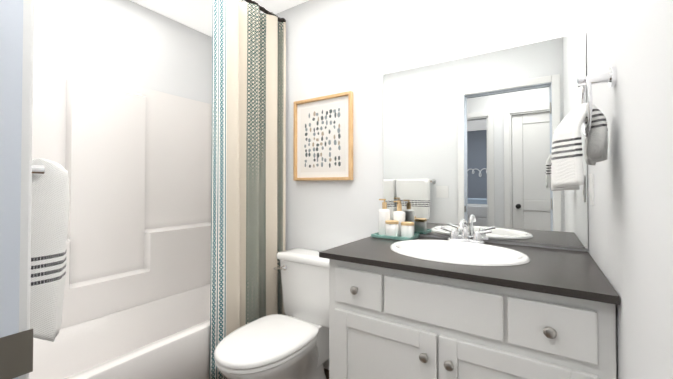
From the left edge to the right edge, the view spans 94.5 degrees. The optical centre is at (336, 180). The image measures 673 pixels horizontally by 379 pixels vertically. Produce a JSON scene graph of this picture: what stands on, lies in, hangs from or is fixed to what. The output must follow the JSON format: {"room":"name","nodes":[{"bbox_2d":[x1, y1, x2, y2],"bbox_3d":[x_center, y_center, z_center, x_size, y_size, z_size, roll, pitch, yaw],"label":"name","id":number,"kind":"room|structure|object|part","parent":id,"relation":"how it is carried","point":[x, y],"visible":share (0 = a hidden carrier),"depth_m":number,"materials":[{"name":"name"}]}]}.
{"room":"bathroom","nodes":[
{"label":"bathroom","id":0,"kind":"room"},
{"bbox_2d":[33,0,211,103],"bbox_3d":[-1.544,-0.009,2.005,0.115,2.440,1.655,-1,-1,33],"label":"wall","id":1,"kind":"structure","parent":0,"point":[130,42],"depth_m":2.10,"materials":[{"name":"paint"}]},
{"bbox_2d":[130,0,307,36],"bbox_3d":[-1.416,-1.291,-0.718,4.500,0.050,6.500,-1,-1,33],"label":"ceiling","id":2,"kind":"structure","parent":0,"point":[196,15],"depth_m":2.22,"materials":[{"name":"paint"}]},
{"bbox_2d":[324,368,328,378],"bbox_3d":[-1.416,1.199,-0.751,4.500,0.050,6.500,-1,-1,33],"label":"floor","id":3,"kind":"structure","parent":0,"point":[326,371],"depth_m":1.95,"materials":[{"name":"brown wood"}]},
{"bbox_2d":[29,61,211,378],"bbox_3d":[-1.146,0.278,1.809,0.757,1.860,1.534,-1,-1,33],"label":"tub","id":4,"kind":"object","parent":3,"relation":"on","point":[135,162],"visible":0.46,"depth_m":1.98,"materials":[{"name":"plastic"}]},
{"bbox_2d":[214,247,328,378],"bbox_3d":[-0.280,0.827,1.670,0.492,0.759,0.788,-1,-1,33],"label":"toilet","id":5,"kind":"object","parent":3,"relation":"on","point":[294,344],"visible":0.94,"depth_m":1.64,"materials":[{"name":"white ceramic"}]},
{"bbox_3d":[-0.349,0.801,1.565,0.392,0.057,0.535,0,-1,33],"label":"seat","id":6,"kind":"part","parent":5,"relation":"part of","materials":[{"name":"white plastic"}]},
{"bbox_3d":[-0.347,0.541,1.928,0.092,0.035,0.032,0,-1,33],"label":"lever","id":7,"kind":"part","parent":5,"relation":"part of","materials":[{"name":"silver metal"}]},
{"bbox_2d":[319,219,619,378],"bbox_3d":[0.485,0.688,1.281,0.928,1.025,0.620,-1,-1,33],"label":"bathroom vanity","id":8,"kind":"object","parent":3,"relation":"on","point":[453,306],"visible":0.98,"depth_m":1.04,"materials":[{"name":"white paint"}]},
{"bbox_2d":[319,236,619,304],"bbox_3d":[0.486,0.307,1.287,0.928,0.022,0.618,0,-1,33],"label":"countertop","id":9,"kind":"structure","parent":8,"relation":"on","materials":[{"name":"stone"}]},
{"bbox_2d":[371,199,419,240],"bbox_3d":[0.311,0.200,1.643,0.215,0.200,0.145,-1,-1,33],"label":"tray","id":10,"kind":"object","parent":9,"relation":"on","point":[397,227],"visible":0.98,"depth_m":1.62,"materials":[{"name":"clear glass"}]},
{"bbox_2d":[390,240,529,265],"bbox_3d":[0.485,0.367,1.285,0.536,0.170,0.410,0,-1,33],"label":"sink","id":11,"kind":"object","parent":9,"relation":"in","point":[451,252],"depth_m":1.31,"materials":[{"name":"white ceramic"}]},
{"bbox_2d":[441,219,491,243],"bbox_3d":[0.593,0.238,1.452,0.228,0.120,0.138,0,-1,33],"label":"faucet","id":12,"kind":"object","parent":9,"relation":"on","point":[477,237],"depth_m":1.46,"materials":[{"name":"silver metal"}]},
{"bbox_2d":[275,0,588,315],"bbox_3d":[0.034,-0.009,2.030,2.730,2.440,0.115,-1,-1,33],"label":"wall","id":13,"kind":"structure","parent":0,"point":[359,49],"depth_m":1.87,"materials":[{"name":"paint"}]},
{"bbox_2d":[210,0,285,378],"bbox_3d":[-0.790,-0.017,1.580,0.099,2.323,1.536,-1,-1,33],"label":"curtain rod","id":14,"kind":"object","parent":13,"relation":"attached to","point":[248,211],"visible":0.83,"depth_m":1.93,"materials":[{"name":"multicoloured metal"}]},
{"bbox_2d":[293,91,352,180],"bbox_3d":[-0.097,-0.271,2.030,0.460,0.544,0.031,-1,-1,33],"label":"picture frame","id":15,"kind":"object","parent":13,"relation":"attached to","point":[322,137],"visible":1,"depth_m":2.02,"materials":[{"name":"white paper"}]},
{"bbox_2d":[323,358,328,369],"bbox_3d":[-0.065,1.168,2.003,0.815,0.085,0.012,-1,-1,33],"label":"baseboard","id":16,"kind":"structure","parent":13,"relation":"attached to","point":[326,364],"depth_m":1.98,"materials":[{"name":"white paint"}]},
{"bbox_2d":[383,32,587,248],"bbox_3d":[0.657,-0.164,1.549,0.921,0.903,0.009,-1,-1,33],"label":"mirror","id":17,"kind":"object","parent":13,"relation":"attached to","point":[469,140],"visible":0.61,"depth_m":1.50,"materials":[{"name":"clear glass"}]},
{"bbox_2d":[586,0,672,378],"bbox_3d":[0.644,-0.029,0.574,0.115,2.440,1.655,-1,-1,33],"label":"wall","id":18,"kind":"structure","parent":0,"point":[630,211],"depth_m":0.65,"materials":[{"name":"paint"}]},
{"bbox_2d":[551,67,616,190],"bbox_3d":[0.671,-0.133,0.851,0.140,0.331,0.190,-1,-1,33],"label":"towel ring","id":19,"kind":"object","parent":18,"relation":"attached to","point":[567,172],"visible":1,"depth_m":0.82,"materials":[{"name":"white fabric"}]},
{"bbox_2d":[551,103,607,190],"bbox_3d":[0.666,-0.088,0.853,0.127,0.241,0.190,0,-1,33],"label":"towel","id":20,"kind":"object","parent":19,"relation":"hanging from","point":[567,173],"depth_m":0.82,"materials":[{"name":"fabric"}]},
{"bbox_2d":[589,174,593,204],"bbox_3d":[0.971,0.035,1.186,0.008,0.118,0.072,-1,-1,33],"label":"outlet","id":21,"kind":"object","parent":18,"relation":"attached to","point":[591,179],"visible":1,"depth_m":1.17,"materials":[{"name":"white plastic"}]},
{"bbox_3d":[-1.205,-0.025,0.863,1.705,2.440,0.115,-1,-1,33],"label":"wall","id":22,"kind":"structure","parent":0,"visible":0},
{"bbox_2d":[0,329,32,378],"bbox_3d":[-0.450,0.241,0.417,0.002,0.060,0.062,-1,-1,33],"label":"plate","id":23,"kind":"object","parent":22,"relation":"attached to","point":[16,354],"visible":1,"depth_m":0.43,"materials":[{"name":"silver metal"}]},
{"bbox_2d":[0,0,33,378],"bbox_3d":[-0.182,0.135,0.199,0.814,2.102,0.134,-1,-1,33],"label":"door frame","id":24,"kind":"structure","parent":22,"relation":"attached to","point":[11,36],"depth_m":0.43,"materials":[{"name":"white paint"}]},
{"bbox_3d":[-0.150,0.136,0.249,0.814,2.102,0.016,-1,-1,33],"label":"inner door trim casing","id":25,"kind":"part","parent":24,"relation":"part of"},
{"bbox_2d":[30,158,68,341],"bbox_3d":[-0.908,0.169,0.833,0.678,0.430,0.163,-1,-1,33],"label":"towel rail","id":26,"kind":"object","parent":22,"relation":"attached to","point":[49,206],"visible":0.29,"depth_m":0.69,"materials":[{"name":"white fabric"}]}
]}

